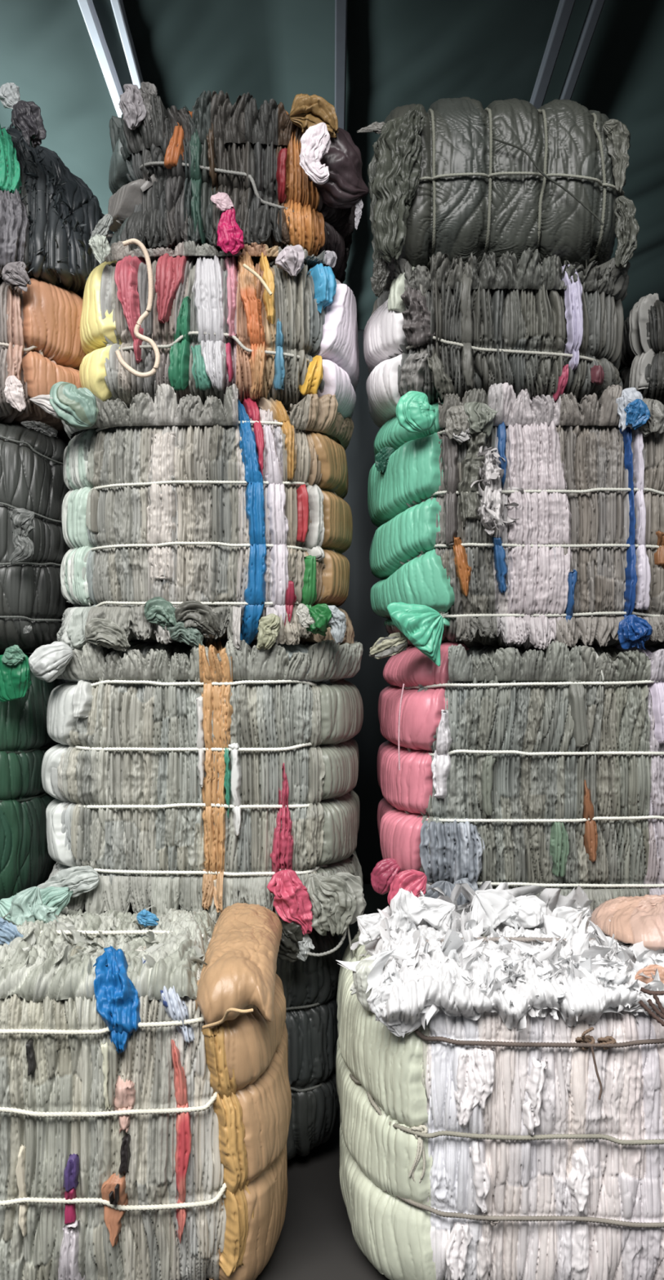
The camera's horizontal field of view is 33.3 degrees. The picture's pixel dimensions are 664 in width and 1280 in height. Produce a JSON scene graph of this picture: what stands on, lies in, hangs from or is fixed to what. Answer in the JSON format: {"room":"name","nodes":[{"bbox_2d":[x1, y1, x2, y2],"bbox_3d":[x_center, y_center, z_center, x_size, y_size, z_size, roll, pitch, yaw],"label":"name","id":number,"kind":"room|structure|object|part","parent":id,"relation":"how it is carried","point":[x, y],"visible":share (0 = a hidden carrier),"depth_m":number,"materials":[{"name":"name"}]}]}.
{"room":"waste facility","nodes":[
{"label":"waste facility","id":0,"kind":"room"},
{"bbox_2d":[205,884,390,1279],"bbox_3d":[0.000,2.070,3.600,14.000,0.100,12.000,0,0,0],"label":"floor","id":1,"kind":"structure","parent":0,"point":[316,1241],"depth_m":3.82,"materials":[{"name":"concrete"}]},
{"bbox_2d":[0,886,291,1279],"bbox_3d":[-0.742,1.440,3.593,1.221,1.186,0.961,0,0,0],"label":"bale","id":2,"kind":"object","parent":1,"relation":"on","point":[145,1094],"visible":1,"depth_m":3.32,"materials":[{"name":"fabric"}]},
{"bbox_3d":[-0.311,1.088,3.170,0.208,0.105,0.044,0,0,41],"label":"cord","id":3,"kind":"part","parent":2,"relation":"part of","materials":[{"name":"fabric"}]},
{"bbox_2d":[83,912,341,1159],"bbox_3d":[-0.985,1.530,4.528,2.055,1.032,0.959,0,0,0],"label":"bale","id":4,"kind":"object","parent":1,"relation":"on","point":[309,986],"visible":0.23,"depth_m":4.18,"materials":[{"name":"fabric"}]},
{"bbox_2d":[0,644,66,900],"bbox_3d":[-1.542,0.546,4.519,0.921,1.058,1.001,0,0,0],"label":"bale","id":5,"kind":"object","parent":4,"relation":"on","point":[26,862],"visible":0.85,"depth_m":4.21,"materials":[{"name":"fabric"}]},
{"bbox_2d":[0,421,74,653],"bbox_3d":[-1.494,-0.403,4.527,0.987,0.952,0.970,0,0,0],"label":"bale","id":6,"kind":"object","parent":5,"relation":"on","point":[33,489],"visible":0.86,"depth_m":4.19,"materials":[{"name":"fabric"}]},
{"bbox_2d":[0,261,86,442],"bbox_3d":[-1.451,-1.118,4.520,1.082,0.575,0.986,0,0,0],"label":"bale","id":7,"kind":"object","parent":6,"relation":"on","point":[41,348],"visible":0.67,"depth_m":4.15,"materials":[{"name":"fabric"}]},
{"bbox_2d":[0,82,113,297],"bbox_3d":[-1.462,-1.723,4.521,1.217,0.793,1.003,0,0,0],"label":"bale","id":8,"kind":"object","parent":7,"relation":"on","point":[49,215],"visible":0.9,"depth_m":4.21},
{"bbox_2d":[28,639,366,962],"bbox_3d":[-0.491,0.588,4.442,1.235,1.207,1.059,0,0,0],"label":"bale","id":9,"kind":"object","parent":4,"relation":"on","point":[211,778],"visible":0.92,"depth_m":4.01,"materials":[{"name":"fabric"}]},
{"bbox_2d":[30,381,354,651],"bbox_3d":[-0.495,-0.440,4.453,1.203,0.973,1.104,0,0,0],"label":"bale","id":10,"kind":"object","parent":9,"relation":"on","point":[192,522],"visible":1,"depth_m":4.01,"materials":[{"name":"fabric"}]},
{"bbox_2d":[79,234,359,418],"bbox_3d":[-0.436,-1.150,4.436,1.104,0.648,1.017,0,0,0],"label":"bale","id":11,"kind":"object","parent":10,"relation":"on","point":[284,329],"visible":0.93,"depth_m":4.04,"materials":[{"name":"fabric"}]},
{"bbox_2d":[89,81,368,284],"bbox_3d":[-0.362,-1.711,4.425,1.032,0.664,0.967,0,0,3],"label":"bale","id":12,"kind":"object","parent":11,"relation":"on","point":[221,174],"visible":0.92,"depth_m":4.04,"materials":[{"name":"fabric"}]},
{"bbox_3d":[-0.016,1.061,3.960,0.148,0.140,0.013,0,0,0],"label":"cord","id":13,"kind":"part","parent":9,"relation":"part of","materials":[{"name":"fabric"}]},
{"bbox_3d":[0.069,1.091,3.960,0.043,0.200,0.008,0,0,0],"label":"cord","id":14,"kind":"part","parent":9,"relation":"part of","materials":[{"name":"fabric"}]},
{"bbox_2d":[335,880,663,1279],"bbox_3d":[0.708,1.437,3.962,1.397,1.208,1.445,0,0,0],"label":"bale","id":15,"kind":"object","parent":1,"relation":"on","point":[500,1061],"visible":0.99,"depth_m":3.33,"materials":[{"name":"fabric"}]},
{"bbox_2d":[370,640,663,912],"bbox_3d":[0.788,0.529,4.462,1.317,1.079,1.028,0,0,-2],"label":"bale","id":16,"kind":"object","parent":15,"relation":"on","point":[518,767],"visible":0.75,"depth_m":4.01,"materials":[{"name":"fabric"}]},
{"bbox_3d":[0.249,0.312,3.980,0.023,0.310,0.006,0,0,0],"label":"cord","id":17,"kind":"part","parent":16,"relation":"part of","materials":[{"name":"fabric"}]},
{"bbox_2d":[367,382,663,666],"bbox_3d":[0.790,-0.415,4.426,1.322,1.021,1.133,0,0,0],"label":"bale","id":18,"kind":"object","parent":16,"relation":"on","point":[502,519],"visible":0.99,"depth_m":4.00,"materials":[{"name":"fabric"}]},
{"bbox_2d":[363,247,630,428],"bbox_3d":[0.637,-1.139,4.455,1.019,0.606,0.963,0,0,3],"label":"bale","id":19,"kind":"object","parent":18,"relation":"on","point":[545,327],"visible":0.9,"depth_m":4.04,"materials":[{"name":"fabric"}]},
{"bbox_2d":[356,97,639,297],"bbox_3d":[0.602,-1.660,4.378,1.054,0.818,0.896,0,0,0],"label":"bale","id":20,"kind":"object","parent":19,"relation":"on","point":[457,177],"visible":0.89,"depth_m":4.02,"materials":[{"name":"fabric"}]},
{"bbox_3d":[0.773,-1.639,3.965,0.397,0.315,0.008,0,0,0],"label":"cord","id":21,"kind":"part","parent":20,"relation":"part of","materials":[{"name":"fabric"}]},
{"bbox_2d":[617,293,663,404],"bbox_3d":[1.651,-1.160,4.745,0.981,0.503,0.990,0,0,0],"label":"bale","id":22,"kind":"object","parent":18,"relation":"on","point":[641,367],"visible":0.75,"depth_m":4.40,"materials":[{"name":"fabric"}]},
{"bbox_3d":[0.777,1.274,3.260,0.034,0.155,0.007,0,0,0],"label":"cord","id":23,"kind":"part","parent":15,"relation":"part of","materials":[{"name":"fabric"}]},
{"bbox_2d":[590,893,663,1026],"bbox_3d":[1.130,0.991,3.611,0.510,0.277,0.760,0,0,0],"label":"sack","id":24,"kind":"object","parent":15,"relation":"on","point":[635,919],"visible":0.84,"depth_m":3.57,"materials":[{"name":"fabric"}]},
{"bbox_3d":[0.935,1.091,3.240,0.080,0.077,0.015,0,0,0],"label":"cord","id":25,"kind":"part","parent":24,"relation":"part of","materials":[{"name":"fabric"}]},
{"bbox_3d":[0.938,1.027,3.240,0.074,0.024,0.015,0,0,0],"label":"cord","id":26,"kind":"part","parent":24,"relation":"part of","materials":[{"name":"fabric"}]},
{"bbox_3d":[0.951,1.083,3.240,0.062,0.067,0.015,0,0,0],"label":"cord","id":27,"kind":"part","parent":24,"relation":"part of","materials":[{"name":"fabric"}]},
{"bbox_3d":[0.956,1.066,3.240,0.046,0.074,0.015,0,0,0],"label":"cord","id":28,"kind":"part","parent":24,"relation":"part of","materials":[{"name":"fabric"}]},
{"bbox_2d":[0,0,663,329],"bbox_3d":[0.001,-3.175,5.298,14.003,1.300,7.803,0,0,0],"label":"ceiling","id":29,"kind":"structure","parent":0,"point":[399,53],"depth_m":5.92,"materials":[{"name":"metal"}]},
{"bbox_2d":[77,0,123,117],"bbox_3d":[-1.173,-2.969,6.175,0.055,0.959,5.960,0,0,1],"label":"beam","id":30,"kind":"structure","parent":29,"relation":"attached to","point":[93,25],"depth_m":5.68,"materials":[{"name":"grey metal"}]},
{"bbox_2d":[110,0,143,88],"bbox_3d":[-1.042,-2.969,6.175,0.045,0.959,5.958,0,0,0],"label":"beam","id":31,"kind":"structure","parent":29,"relation":"attached to","point":[117,6],"depth_m":5.61,"materials":[{"name":"grey metal"}]},
{"bbox_2d":[334,0,347,130],"bbox_3d":[0.045,-2.969,6.175,0.060,0.959,5.958,0,0,0],"label":"beam","id":32,"kind":"structure","parent":29,"relation":"attached to","point":[340,6],"depth_m":5.73,"materials":[{"name":"metal"}]},
{"bbox_2d":[528,0,575,109],"bbox_3d":[1.130,-2.969,6.175,0.060,0.959,5.958,0,0,-1],"label":"beam","id":33,"kind":"structure","parent":29,"relation":"attached to","point":[565,7],"depth_m":5.68,"materials":[{"name":"metal"}]},
{"bbox_2d":[558,0,604,100],"bbox_3d":[1.280,-2.969,6.175,0.050,0.959,5.958,0,0,0],"label":"beam","id":34,"kind":"structure","parent":29,"relation":"attached to","point":[595,6],"depth_m":5.66,"materials":[{"name":"metal"}]},
{"bbox_2d":[29,328,663,884],"bbox_3d":[0.000,-0.300,9.161,14.005,4.642,0.099,0,0,0],"label":"wall","id":35,"kind":"structure","parent":0,"point":[368,627],"depth_m":9.15,"materials":[{"name":"black"}]}
]}

